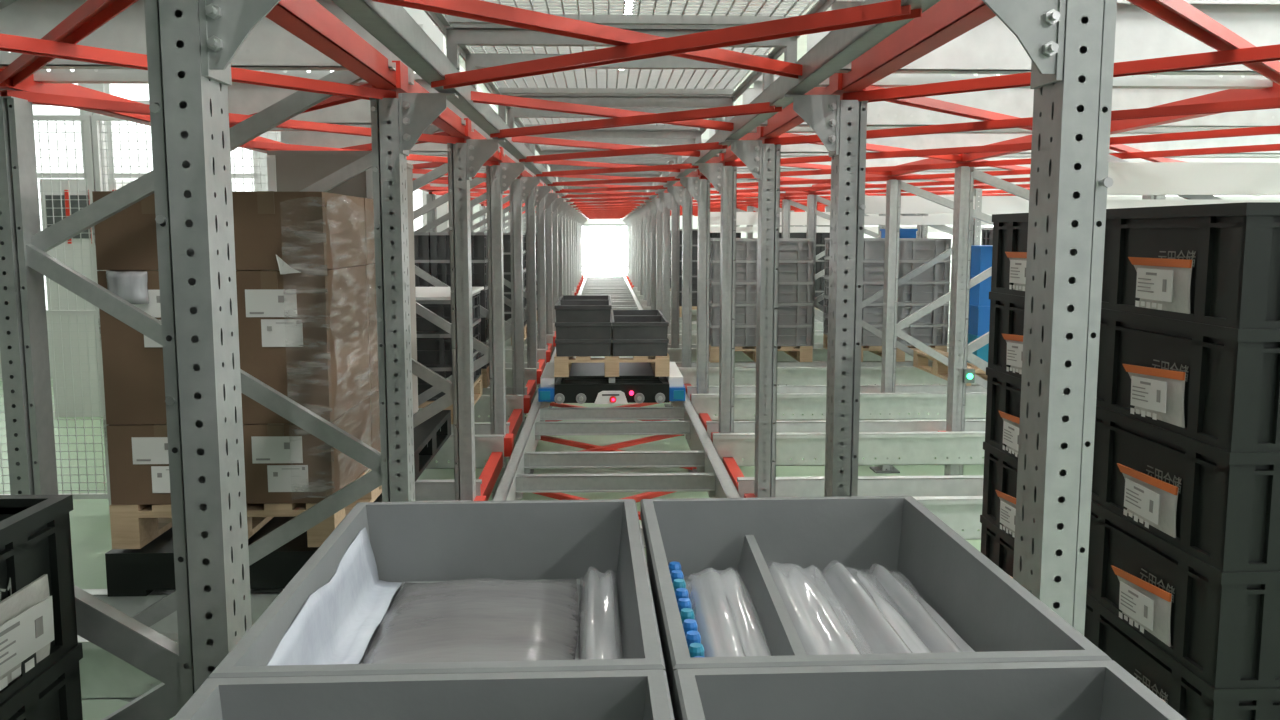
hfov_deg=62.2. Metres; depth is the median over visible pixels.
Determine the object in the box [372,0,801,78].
brace
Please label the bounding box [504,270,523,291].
crate
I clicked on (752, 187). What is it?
brace
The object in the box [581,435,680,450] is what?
brace
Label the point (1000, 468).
crate
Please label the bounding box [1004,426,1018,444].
print
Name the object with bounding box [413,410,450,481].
pallet
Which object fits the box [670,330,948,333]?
rail
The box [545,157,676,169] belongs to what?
cross beam
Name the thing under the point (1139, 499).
label
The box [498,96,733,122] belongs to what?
cross beam
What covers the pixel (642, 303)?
rail
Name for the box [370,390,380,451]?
carton
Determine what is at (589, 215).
brace
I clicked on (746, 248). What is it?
crate
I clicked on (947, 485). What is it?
rail
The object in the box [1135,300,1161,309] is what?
print
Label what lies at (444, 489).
rail
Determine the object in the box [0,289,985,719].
floor
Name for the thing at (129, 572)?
pallet
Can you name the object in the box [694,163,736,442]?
frame
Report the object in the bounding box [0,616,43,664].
print
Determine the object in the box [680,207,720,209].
brace
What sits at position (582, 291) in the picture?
cross beam
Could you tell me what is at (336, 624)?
paper sheet
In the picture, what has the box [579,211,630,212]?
brace
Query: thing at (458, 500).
rail
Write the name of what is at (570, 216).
frame
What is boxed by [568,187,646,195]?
cross beam
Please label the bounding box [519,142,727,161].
brace
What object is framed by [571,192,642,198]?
cross beam
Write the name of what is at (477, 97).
brace
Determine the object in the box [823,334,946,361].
wooden pallet
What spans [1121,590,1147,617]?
label
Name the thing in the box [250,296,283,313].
print
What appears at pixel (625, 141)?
cross beam
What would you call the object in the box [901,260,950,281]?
crate
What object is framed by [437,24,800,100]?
ceiling grating
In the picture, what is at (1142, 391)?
label
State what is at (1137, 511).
print
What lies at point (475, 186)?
brace
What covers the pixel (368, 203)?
carton
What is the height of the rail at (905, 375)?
0.195 m
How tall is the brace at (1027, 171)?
0.028 m
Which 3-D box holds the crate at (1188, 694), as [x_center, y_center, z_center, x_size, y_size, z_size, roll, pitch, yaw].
[1.214,0.666,2.228,0.415,0.218,0.596,0,7,-2]
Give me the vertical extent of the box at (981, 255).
0.225 m
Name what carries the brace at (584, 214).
attached to the rail at (837, 49)
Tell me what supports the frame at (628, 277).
on the floor at (90, 526)
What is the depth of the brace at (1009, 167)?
6.82 m
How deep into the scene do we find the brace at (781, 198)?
12.49 m
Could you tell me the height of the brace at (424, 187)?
0.028 m
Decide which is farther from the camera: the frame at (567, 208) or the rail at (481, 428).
the frame at (567, 208)
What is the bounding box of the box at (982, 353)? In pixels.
[967,333,988,362]
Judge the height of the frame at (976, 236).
2.129 m
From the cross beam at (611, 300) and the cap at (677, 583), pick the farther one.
the cross beam at (611, 300)
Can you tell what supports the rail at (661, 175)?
on the beam
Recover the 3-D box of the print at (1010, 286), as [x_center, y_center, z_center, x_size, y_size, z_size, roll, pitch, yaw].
[0.987,-0.189,2.776,0.001,0.012,0.103,0,6,-2]
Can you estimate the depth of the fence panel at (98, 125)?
6.39 m
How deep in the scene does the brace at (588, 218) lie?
29.12 m
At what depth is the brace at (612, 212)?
21.54 m
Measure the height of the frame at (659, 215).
2.144 m
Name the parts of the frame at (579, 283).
post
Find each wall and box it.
[0,7,448,377]
[473,119,981,288]
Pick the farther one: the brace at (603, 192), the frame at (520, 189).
the brace at (603, 192)
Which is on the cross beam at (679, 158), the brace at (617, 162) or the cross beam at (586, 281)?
the brace at (617, 162)
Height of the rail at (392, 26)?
0.065 m
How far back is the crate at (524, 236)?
11.43 m
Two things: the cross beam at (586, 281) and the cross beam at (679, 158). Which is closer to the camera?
the cross beam at (679, 158)
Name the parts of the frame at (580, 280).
post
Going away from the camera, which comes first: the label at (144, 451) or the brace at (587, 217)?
the label at (144, 451)
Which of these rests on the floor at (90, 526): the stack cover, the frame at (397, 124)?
the frame at (397, 124)
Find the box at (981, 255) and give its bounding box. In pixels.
[970,245,992,275]
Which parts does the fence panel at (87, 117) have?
fence post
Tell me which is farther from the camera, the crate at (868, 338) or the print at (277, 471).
the crate at (868, 338)
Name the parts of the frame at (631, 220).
post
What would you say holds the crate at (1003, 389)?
on the crate at (1000, 468)
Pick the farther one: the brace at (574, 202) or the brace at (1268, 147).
the brace at (574, 202)
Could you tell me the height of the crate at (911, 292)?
0.188 m
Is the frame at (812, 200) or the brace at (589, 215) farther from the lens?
the brace at (589, 215)
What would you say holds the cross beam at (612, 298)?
attached to the rail at (526, 442)
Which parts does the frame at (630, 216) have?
post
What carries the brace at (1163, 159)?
attached to the frame at (960, 351)
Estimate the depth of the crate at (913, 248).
9.35 m
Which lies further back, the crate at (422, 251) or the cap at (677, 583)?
the crate at (422, 251)
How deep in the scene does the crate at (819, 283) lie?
13.87 m
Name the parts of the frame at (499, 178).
post, gusset plate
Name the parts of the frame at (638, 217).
gusset plate, post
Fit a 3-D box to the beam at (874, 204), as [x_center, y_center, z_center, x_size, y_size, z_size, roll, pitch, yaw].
[5.239,-1.304,9.242,6.882,0.281,0.130,0,7,-2]
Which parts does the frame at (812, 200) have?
post, post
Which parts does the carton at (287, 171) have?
board lid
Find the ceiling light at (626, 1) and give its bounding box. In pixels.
[624,1,632,13]
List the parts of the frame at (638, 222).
post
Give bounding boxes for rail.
[33,49,413,84]
[82,589,282,632]
[230,112,473,131]
[281,123,499,152]
[299,143,504,155]
[331,0,588,219]
[407,150,519,168]
[412,166,533,177]
[415,479,481,500]
[415,500,470,501]
[418,395,523,421]
[425,434,504,468]
[428,179,544,186]
[451,422,509,457]
[482,387,526,414]
[488,368,536,390]
[492,272,588,500]
[505,334,552,351]
[505,345,547,349]
[505,349,545,365]
[505,362,538,385]
[620,0,939,219]
[621,272,740,497]
[637,295,670,300]
[640,301,949,308]
[643,306,949,311]
[653,183,1142,197]
[659,175,1010,193]
[667,333,948,343]
[667,347,948,361]
[668,343,948,347]
[669,172,1029,187]
[670,313,949,319]
[670,320,949,322]
[670,322,949,330]
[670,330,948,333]
[675,361,939,384]
[678,366,976,385]
[682,156,1029,179]
[687,384,986,398]
[691,392,986,420]
[694,162,1006,171]
[697,139,1279,169]
[706,419,985,438]
[709,129,1279,157]
[710,183,1024,188]
[713,431,984,465]
[720,116,1279,154]
[737,175,1028,181]
[737,475,983,497]
[742,88,1279,134]
[807,31,1272,88]
[913,496,982,539]
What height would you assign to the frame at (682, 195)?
2.144 m
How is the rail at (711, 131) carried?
on the beam at (720, 159)
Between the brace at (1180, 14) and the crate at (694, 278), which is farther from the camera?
the crate at (694, 278)
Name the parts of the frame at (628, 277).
post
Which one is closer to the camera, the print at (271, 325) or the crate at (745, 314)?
the print at (271, 325)
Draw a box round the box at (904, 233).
[880,229,917,237]
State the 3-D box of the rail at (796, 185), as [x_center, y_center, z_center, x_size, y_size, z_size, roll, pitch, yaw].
[3.445,-1.799,10.456,6.370,0.195,0.110,0,7,-2]
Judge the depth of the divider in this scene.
1.27 m
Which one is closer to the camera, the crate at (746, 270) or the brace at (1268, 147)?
the brace at (1268, 147)
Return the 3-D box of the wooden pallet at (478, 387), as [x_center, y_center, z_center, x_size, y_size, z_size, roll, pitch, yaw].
[-1.498,0.245,6.921,0.800,0.140,1.200,0,7,-2]
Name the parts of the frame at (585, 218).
post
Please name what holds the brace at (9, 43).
attached to the frame at (191, 45)
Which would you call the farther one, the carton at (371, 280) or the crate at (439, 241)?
the crate at (439, 241)
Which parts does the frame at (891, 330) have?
foot plate, post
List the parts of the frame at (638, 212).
gusset plate, post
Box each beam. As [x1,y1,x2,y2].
[0,69,150,125]
[245,136,284,152]
[265,0,396,87]
[372,61,464,135]
[446,29,796,69]
[449,118,499,159]
[465,53,773,90]
[479,452,502,500]
[488,147,515,164]
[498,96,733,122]
[507,108,722,132]
[507,409,522,438]
[516,473,715,498]
[519,169,532,178]
[524,130,700,149]
[524,451,704,473]
[525,380,535,399]
[530,138,694,155]
[535,421,690,439]
[537,359,544,384]
[540,151,681,166]
[540,407,683,421]
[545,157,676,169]
[547,343,551,352]
[550,164,668,176]
[554,170,664,178]
[558,174,658,185]
[561,179,655,186]
[563,181,651,190]
[566,185,649,191]
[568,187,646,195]
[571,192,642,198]
[573,357,632,357]
[582,291,629,291]
[582,292,629,294]
[583,288,628,290]
[584,285,626,286]
[584,287,627,287]
[585,282,625,283]
[585,284,626,284]
[586,279,624,280]
[586,281,624,281]
[587,277,622,278]
[588,276,622,276]
[610,295,631,296]
[611,297,631,299]
[611,300,633,301]
[611,302,634,304]
[611,307,637,309]
[612,305,636,307]
[640,525,645,547]
[673,181,684,187]
[685,169,703,178]
[699,413,711,430]
[700,153,735,174]
[710,212,992,232]
[723,457,743,489]
[724,126,778,160]
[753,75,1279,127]
[763,73,865,136]
[784,191,809,196]
[810,184,830,191]
[842,0,995,89]
[842,44,1279,102]
[864,196,1279,224]
[865,174,900,176]
[891,154,973,175]
[962,135,1031,160]
[1106,162,1279,208]
[1110,82,1279,134]
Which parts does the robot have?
panel, lift plate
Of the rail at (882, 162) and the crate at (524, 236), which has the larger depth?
the crate at (524, 236)
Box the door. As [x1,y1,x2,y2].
[582,224,626,276]
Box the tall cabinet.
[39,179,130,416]
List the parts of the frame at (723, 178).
gusset plate, post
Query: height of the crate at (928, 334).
0.188 m
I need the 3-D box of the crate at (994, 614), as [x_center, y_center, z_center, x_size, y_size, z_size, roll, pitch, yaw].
[0.215,0.294,1.256,0.400,0.120,0.598,0,7,-3]
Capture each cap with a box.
[668,562,680,573]
[670,570,683,582]
[673,579,685,590]
[675,588,688,601]
[677,598,691,611]
[680,608,693,623]
[682,619,697,635]
[685,630,700,647]
[688,643,703,656]
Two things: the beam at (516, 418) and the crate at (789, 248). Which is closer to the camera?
the beam at (516, 418)
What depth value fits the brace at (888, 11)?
2.22 m
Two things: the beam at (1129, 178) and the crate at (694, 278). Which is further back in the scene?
the crate at (694, 278)
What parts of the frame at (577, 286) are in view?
post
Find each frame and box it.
[0,0,280,719]
[0,70,458,701]
[299,125,505,500]
[413,163,529,498]
[413,172,543,473]
[414,186,553,418]
[426,193,560,407]
[470,202,567,351]
[471,198,565,356]
[479,205,570,299]
[503,207,573,294]
[503,209,576,294]
[508,211,578,294]
[522,213,579,294]
[522,214,582,293]
[576,216,582,289]
[577,216,583,291]
[579,217,585,283]
[580,218,585,284]
[581,219,586,281]
[622,219,628,277]
[623,218,629,279]
[624,217,631,283]
[625,216,632,285]
[626,215,634,288]
[628,214,636,286]
[631,211,642,294]
[631,213,639,290]
[635,210,646,300]
[637,207,650,306]
[642,205,655,309]
[646,202,662,313]
[649,198,669,333]
[655,193,679,406]
[664,186,692,435]
[676,177,709,472]
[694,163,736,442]
[723,140,780,497]
[736,208,806,226]
[746,206,829,312]
[780,95,867,496]
[780,208,828,321]
[782,199,885,384]
[806,195,927,347]
[862,188,981,414]
[870,179,993,472]
[938,166,1165,529]
[1109,154,1220,198]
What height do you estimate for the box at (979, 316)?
0.225 m
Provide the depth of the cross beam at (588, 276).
29.65 m
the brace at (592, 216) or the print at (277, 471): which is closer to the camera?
the print at (277, 471)
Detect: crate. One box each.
[0,494,77,703]
[0,643,82,719]
[172,669,673,719]
[208,499,664,677]
[414,232,430,259]
[415,260,430,286]
[416,300,450,333]
[417,334,451,367]
[418,367,451,400]
[429,232,487,259]
[430,259,487,286]
[472,291,480,322]
[473,318,480,352]
[473,350,480,381]
[480,286,488,314]
[480,315,488,341]
[481,339,488,368]
[503,233,523,251]
[503,251,523,271]
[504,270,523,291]
[504,289,524,311]
[504,312,524,325]
[523,233,525,250]
[524,251,525,269]
[524,269,525,288]
[555,300,611,321]
[555,316,611,338]
[555,333,611,356]
[559,295,610,299]
[611,310,663,328]
[611,316,668,338]
[611,331,668,355]
[640,496,1111,719]
[674,660,1185,719]
[679,291,696,305]
[680,229,697,244]
[680,245,696,259]
[680,260,696,275]
[680,276,696,290]
[709,281,756,303]
[709,302,756,324]
[709,323,755,346]
[710,233,740,237]
[710,238,757,259]
[710,260,756,281]
[778,282,812,302]
[778,303,812,324]
[778,325,812,345]
[779,233,806,237]
[779,238,813,259]
[779,260,813,281]
[815,275,823,290]
[815,291,823,305]
[816,233,829,244]
[816,245,824,259]
[816,260,824,273]
[823,296,827,315]
[823,315,827,334]
[824,257,828,276]
[824,276,828,295]
[825,238,829,256]
[861,325,899,345]
[862,282,900,302]
[862,303,900,324]
[863,238,902,259]
[863,260,902,281]
[899,303,948,324]
[899,324,948,345]
[900,238,951,259]
[900,282,949,302]
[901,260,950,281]
[980,515,1014,577]
[981,228,992,244]
[982,442,1017,538]
[985,367,1020,459]
[988,291,1024,378]
[991,213,1028,296]
[1084,593,1279,719]
[1086,500,1279,687]
[1091,405,1279,571]
[1096,308,1279,451]
[1101,202,1279,328]
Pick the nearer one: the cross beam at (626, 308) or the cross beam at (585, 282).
the cross beam at (626, 308)
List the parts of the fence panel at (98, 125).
fence post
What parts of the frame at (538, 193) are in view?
post, gusset plate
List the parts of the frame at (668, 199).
gusset plate, post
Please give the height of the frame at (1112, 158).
2.129 m
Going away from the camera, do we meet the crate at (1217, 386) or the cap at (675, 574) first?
the cap at (675, 574)
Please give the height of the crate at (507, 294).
0.200 m
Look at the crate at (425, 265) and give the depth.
7.73 m
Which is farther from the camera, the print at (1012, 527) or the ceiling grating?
the ceiling grating
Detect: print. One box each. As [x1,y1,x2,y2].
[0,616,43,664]
[0,658,34,690]
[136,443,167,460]
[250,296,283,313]
[256,442,289,459]
[267,321,299,330]
[273,467,304,476]
[1000,525,1014,537]
[1001,506,1015,524]
[1003,445,1017,456]
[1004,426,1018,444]
[1006,367,1021,373]
[1007,346,1022,360]
[1009,285,1024,290]
[1010,263,1025,277]
[1119,612,1143,633]
[1123,509,1148,528]
[1130,408,1156,419]
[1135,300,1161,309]
[1137,272,1166,292]
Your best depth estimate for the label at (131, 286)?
3.20 m
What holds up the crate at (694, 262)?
on the crate at (694, 278)
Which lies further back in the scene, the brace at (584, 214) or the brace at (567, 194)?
the brace at (584, 214)
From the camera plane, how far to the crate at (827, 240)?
10.38 m
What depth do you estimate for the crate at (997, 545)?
2.98 m
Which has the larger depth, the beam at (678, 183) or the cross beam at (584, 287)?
the cross beam at (584, 287)
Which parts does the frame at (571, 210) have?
post, gusset plate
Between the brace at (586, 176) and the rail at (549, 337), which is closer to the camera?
the brace at (586, 176)
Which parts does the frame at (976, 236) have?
post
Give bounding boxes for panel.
[0,111,110,512]
[91,113,288,270]
[227,73,465,124]
[502,94,734,133]
[535,129,701,152]
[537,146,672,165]
[549,164,666,175]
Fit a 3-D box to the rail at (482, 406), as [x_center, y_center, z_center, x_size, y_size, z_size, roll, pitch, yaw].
[-1.423,0.345,7.520,1.190,0.195,0.110,0,7,-2]
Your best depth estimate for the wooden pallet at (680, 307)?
13.84 m
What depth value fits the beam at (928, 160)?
6.83 m
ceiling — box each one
[0,0,395,70]
[425,0,835,32]
[443,0,1133,118]
[830,0,1279,74]
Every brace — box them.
[0,0,137,86]
[0,33,395,99]
[0,90,463,143]
[229,83,371,127]
[240,141,498,165]
[342,132,448,150]
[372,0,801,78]
[412,160,487,168]
[412,168,518,178]
[413,178,485,185]
[419,186,509,192]
[429,192,507,197]
[431,0,921,88]
[432,186,485,190]
[436,177,475,179]
[471,91,733,130]
[479,201,524,204]
[490,102,781,137]
[512,136,699,156]
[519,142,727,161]
[533,160,679,171]
[534,493,640,519]
[536,163,698,176]
[540,436,696,469]
[545,401,670,421]
[547,177,679,185]
[548,174,666,182]
[550,402,670,420]
[556,186,666,192]
[562,189,642,193]
[562,192,657,197]
[566,197,650,201]
[567,184,657,189]
[567,194,632,197]
[570,201,645,204]
[573,204,641,207]
[574,202,620,204]
[575,207,636,209]
[579,209,634,211]
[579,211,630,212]
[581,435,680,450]
[582,214,627,215]
[583,212,630,213]
[584,215,625,216]
[586,216,624,217]
[587,217,623,217]
[588,218,622,218]
[594,200,632,201]
[622,492,673,502]
[670,209,720,211]
[680,201,757,205]
[680,204,748,207]
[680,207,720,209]
[693,192,809,198]
[693,197,783,201]
[701,163,960,179]
[710,176,890,187]
[710,183,809,191]
[710,186,830,193]
[710,190,783,196]
[725,143,1031,166]
[736,158,891,174]
[736,205,827,208]
[747,177,830,183]
[748,202,822,205]
[764,97,1279,144]
[779,133,961,160]
[780,199,830,202]
[784,193,916,199]
[791,209,824,210]
[810,186,974,194]
[817,190,873,193]
[865,85,1031,129]
[865,177,1029,187]
[891,169,1030,179]
[901,173,978,184]
[928,190,990,194]
[931,189,1029,194]
[961,144,1279,166]
[974,159,1030,169]
[975,184,1029,188]
[982,194,1015,195]
[1109,144,1161,161]
[1110,125,1279,144]
[1127,0,1279,84]
[1154,157,1184,161]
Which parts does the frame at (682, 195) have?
gusset plate, post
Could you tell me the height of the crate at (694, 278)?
0.200 m
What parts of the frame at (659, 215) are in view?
gusset plate, post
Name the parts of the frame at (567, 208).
post, post, gusset plate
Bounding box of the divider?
[737,535,805,655]
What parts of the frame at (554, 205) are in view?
post, gusset plate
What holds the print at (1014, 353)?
attached to the crate at (1006, 326)
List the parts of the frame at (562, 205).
post, post, gusset plate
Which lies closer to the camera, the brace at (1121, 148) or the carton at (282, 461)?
the carton at (282, 461)
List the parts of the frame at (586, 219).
post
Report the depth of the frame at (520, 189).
7.55 m
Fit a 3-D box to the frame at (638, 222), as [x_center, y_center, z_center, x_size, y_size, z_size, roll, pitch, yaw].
[-0.070,-1.843,21.081,0.280,2.144,0.180,0,7,-2]
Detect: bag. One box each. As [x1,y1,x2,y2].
[362,578,578,663]
[578,566,623,659]
[684,567,772,656]
[766,561,872,654]
[822,559,931,653]
[869,564,974,652]
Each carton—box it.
[92,191,157,269]
[97,270,166,424]
[106,424,170,504]
[232,191,365,269]
[236,265,369,423]
[243,396,371,503]
[267,151,417,413]
[364,198,374,263]
[365,263,378,394]
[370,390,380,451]
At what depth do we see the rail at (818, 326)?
13.55 m
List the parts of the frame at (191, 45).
post, gusset plate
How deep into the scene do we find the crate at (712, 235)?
13.75 m
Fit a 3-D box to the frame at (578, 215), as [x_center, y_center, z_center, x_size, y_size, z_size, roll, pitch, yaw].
[-1.836,-1.899,21.012,1.372,2.272,0.180,0,7,-2]
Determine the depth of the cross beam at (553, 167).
8.98 m
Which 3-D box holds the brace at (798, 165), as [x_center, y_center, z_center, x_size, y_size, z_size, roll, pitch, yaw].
[1.157,-1.245,6.835,0.044,0.028,2.030,6,9,40]
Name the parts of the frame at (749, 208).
post, post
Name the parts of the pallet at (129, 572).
skirt panel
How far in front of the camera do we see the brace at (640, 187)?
9.76 m
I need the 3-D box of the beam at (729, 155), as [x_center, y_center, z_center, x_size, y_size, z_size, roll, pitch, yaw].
[0.528,-1.077,5.261,0.080,0.075,1.500,0,7,-2]
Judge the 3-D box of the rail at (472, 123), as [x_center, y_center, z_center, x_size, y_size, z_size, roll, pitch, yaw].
[-1.331,-1.106,4.668,1.190,0.195,0.110,0,7,-2]
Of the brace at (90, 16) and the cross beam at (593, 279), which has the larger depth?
the cross beam at (593, 279)
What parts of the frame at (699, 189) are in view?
gusset plate, foot plate, post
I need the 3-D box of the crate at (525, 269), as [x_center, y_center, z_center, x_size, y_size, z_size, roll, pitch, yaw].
[-1.444,-0.894,11.623,0.396,0.200,0.596,0,7,-2]
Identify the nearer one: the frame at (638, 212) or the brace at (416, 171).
the brace at (416, 171)
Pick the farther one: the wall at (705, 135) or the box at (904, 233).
the wall at (705, 135)
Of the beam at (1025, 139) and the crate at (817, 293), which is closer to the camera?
the beam at (1025, 139)
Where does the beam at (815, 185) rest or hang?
attached to the frame at (976, 236)
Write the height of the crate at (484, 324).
0.200 m
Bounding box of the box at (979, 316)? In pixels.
[968,304,989,335]
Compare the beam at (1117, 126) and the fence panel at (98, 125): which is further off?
the fence panel at (98, 125)
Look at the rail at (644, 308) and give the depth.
16.51 m
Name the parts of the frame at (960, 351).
post, post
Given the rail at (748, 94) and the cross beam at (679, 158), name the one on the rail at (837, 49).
the cross beam at (679, 158)
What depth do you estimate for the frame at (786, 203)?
12.09 m
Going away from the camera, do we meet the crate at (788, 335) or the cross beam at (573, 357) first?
the crate at (788, 335)
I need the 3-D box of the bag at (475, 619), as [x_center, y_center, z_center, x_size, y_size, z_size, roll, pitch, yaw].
[-0.198,0.337,1.241,0.250,0.022,0.530,0,7,-3]
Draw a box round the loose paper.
[276,255,300,273]
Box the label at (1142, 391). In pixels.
[1132,381,1160,402]
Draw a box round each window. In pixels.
[8,52,87,319]
[104,84,258,190]
[277,25,426,230]
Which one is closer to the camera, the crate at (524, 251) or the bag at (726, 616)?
the bag at (726, 616)
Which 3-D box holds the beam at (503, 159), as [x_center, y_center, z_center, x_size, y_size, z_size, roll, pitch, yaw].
[-0.844,-1.250,6.704,0.080,0.075,1.500,0,7,-2]
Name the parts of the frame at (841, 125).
gusset plate, post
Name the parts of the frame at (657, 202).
gusset plate, post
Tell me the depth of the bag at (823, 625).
1.27 m
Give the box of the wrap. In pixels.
[92,200,374,488]
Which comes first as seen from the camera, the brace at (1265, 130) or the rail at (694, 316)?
the brace at (1265, 130)
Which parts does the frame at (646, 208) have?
gusset plate, post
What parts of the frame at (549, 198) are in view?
post, post, gusset plate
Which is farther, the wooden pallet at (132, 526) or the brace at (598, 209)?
the brace at (598, 209)
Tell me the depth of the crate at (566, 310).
7.33 m
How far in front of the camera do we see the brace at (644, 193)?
11.26 m
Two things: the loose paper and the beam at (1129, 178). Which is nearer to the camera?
the loose paper
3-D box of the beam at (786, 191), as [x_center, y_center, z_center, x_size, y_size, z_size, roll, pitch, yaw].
[1.686,-1.796,11.262,0.080,0.075,1.500,0,7,-2]
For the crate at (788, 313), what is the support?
on the crate at (788, 335)
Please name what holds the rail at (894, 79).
on the beam at (780, 123)
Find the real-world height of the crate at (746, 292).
0.188 m
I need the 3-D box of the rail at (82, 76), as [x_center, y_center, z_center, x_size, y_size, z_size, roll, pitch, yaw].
[-1.279,-0.927,3.180,1.190,0.195,0.110,0,7,-2]
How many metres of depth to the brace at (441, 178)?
8.32 m
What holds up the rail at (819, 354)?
attached to the beam
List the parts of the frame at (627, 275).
post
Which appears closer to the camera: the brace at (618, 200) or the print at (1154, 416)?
the print at (1154, 416)
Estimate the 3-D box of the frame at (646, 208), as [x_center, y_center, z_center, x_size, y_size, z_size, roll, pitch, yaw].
[0.138,-1.129,15.127,0.280,2.144,0.180,0,7,-2]
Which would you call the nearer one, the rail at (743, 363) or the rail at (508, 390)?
the rail at (508, 390)
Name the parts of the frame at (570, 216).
post, gusset plate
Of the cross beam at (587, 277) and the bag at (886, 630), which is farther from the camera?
the cross beam at (587, 277)
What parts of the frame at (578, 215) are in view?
post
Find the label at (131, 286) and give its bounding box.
[106,271,148,303]
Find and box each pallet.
[105,493,381,596]
[109,468,381,548]
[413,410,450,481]
[418,375,482,423]
[481,366,489,387]
[511,324,526,344]
[554,343,669,376]
[679,306,696,316]
[709,345,812,362]
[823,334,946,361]
[913,350,986,385]
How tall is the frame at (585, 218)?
2.272 m
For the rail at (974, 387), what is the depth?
7.96 m
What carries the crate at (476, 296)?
on the crate at (476, 325)
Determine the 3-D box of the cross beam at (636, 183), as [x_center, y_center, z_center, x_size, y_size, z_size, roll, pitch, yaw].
[-0.362,-1.963,11.989,1.004,0.108,0.045,0,7,-2]
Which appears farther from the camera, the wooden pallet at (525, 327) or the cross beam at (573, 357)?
the wooden pallet at (525, 327)
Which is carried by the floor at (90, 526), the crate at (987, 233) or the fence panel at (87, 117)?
the fence panel at (87, 117)
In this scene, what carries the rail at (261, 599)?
attached to the beam
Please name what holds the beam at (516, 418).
attached to the frame at (499, 178)
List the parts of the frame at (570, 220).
post, gusset plate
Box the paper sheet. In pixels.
[266,527,401,665]
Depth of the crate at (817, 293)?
13.89 m
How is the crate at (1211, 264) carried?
on the crate at (1217, 386)
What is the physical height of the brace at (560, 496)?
0.028 m
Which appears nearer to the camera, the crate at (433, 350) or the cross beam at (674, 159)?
the crate at (433, 350)
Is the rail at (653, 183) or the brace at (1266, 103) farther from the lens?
the rail at (653, 183)
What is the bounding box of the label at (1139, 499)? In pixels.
[1125,486,1152,512]
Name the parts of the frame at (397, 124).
post, post, gusset plate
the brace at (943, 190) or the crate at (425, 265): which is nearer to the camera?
the crate at (425, 265)
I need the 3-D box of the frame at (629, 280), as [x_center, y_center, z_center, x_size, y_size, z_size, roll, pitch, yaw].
[-0.277,-2.556,27.035,0.280,2.144,0.180,0,7,-2]
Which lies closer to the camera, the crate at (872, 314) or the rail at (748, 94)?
the rail at (748, 94)
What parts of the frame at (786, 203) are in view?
post, post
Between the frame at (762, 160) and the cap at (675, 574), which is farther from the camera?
the frame at (762, 160)
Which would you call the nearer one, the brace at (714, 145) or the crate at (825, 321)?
the brace at (714, 145)
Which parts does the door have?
frame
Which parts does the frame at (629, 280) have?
post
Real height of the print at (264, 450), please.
0.056 m
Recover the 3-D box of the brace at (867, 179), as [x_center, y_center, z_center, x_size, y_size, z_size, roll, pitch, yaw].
[1.105,-1.389,8.327,0.044,0.028,2.030,-7,10,-44]
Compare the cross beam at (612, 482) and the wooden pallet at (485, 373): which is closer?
the cross beam at (612, 482)
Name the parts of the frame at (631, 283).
post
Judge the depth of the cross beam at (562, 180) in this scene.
10.88 m
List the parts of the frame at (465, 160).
post, gusset plate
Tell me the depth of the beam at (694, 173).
7.88 m
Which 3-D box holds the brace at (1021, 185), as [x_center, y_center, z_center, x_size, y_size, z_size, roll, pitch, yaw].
[3.617,-1.400,8.414,0.044,0.028,2.038,-7,10,-44]
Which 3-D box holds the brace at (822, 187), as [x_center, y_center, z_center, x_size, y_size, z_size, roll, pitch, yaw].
[1.053,-1.568,9.816,0.044,0.028,2.030,-7,10,-44]
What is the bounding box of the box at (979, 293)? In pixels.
[969,275,990,305]
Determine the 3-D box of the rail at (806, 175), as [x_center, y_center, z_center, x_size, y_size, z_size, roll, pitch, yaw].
[3.485,-1.661,9.305,6.370,0.195,0.110,0,7,-2]
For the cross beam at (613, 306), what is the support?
attached to the rail at (526, 442)
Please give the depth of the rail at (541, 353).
10.50 m
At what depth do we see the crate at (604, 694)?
0.91 m
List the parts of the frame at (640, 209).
gusset plate, post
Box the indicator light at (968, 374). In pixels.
[963,369,974,382]
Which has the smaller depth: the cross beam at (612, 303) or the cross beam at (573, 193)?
the cross beam at (573, 193)
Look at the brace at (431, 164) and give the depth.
6.65 m
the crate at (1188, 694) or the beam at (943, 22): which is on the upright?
the beam at (943, 22)
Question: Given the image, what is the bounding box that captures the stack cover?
[415,287,483,299]
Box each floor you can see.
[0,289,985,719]
[77,633,178,699]
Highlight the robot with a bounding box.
[538,362,685,403]
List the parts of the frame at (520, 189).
post, gusset plate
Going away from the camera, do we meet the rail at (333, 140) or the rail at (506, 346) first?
the rail at (333, 140)
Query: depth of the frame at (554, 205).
12.01 m
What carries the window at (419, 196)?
in the wall at (420, 17)
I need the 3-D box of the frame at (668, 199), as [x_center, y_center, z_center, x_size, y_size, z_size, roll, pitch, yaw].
[0.294,-0.595,10.662,0.280,2.144,0.180,0,7,-2]
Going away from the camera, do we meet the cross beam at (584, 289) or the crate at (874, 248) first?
the crate at (874, 248)
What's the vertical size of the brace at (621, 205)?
0.028 m
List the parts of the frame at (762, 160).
gusset plate, post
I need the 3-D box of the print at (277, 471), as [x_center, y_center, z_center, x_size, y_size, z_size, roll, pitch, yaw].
[-1.098,0.350,3.318,0.099,0.030,0.001,0,7,-2]
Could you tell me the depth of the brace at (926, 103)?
3.60 m
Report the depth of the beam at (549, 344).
11.79 m
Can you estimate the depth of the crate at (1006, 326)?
2.90 m
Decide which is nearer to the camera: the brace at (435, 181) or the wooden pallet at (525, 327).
the brace at (435, 181)
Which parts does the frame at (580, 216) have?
post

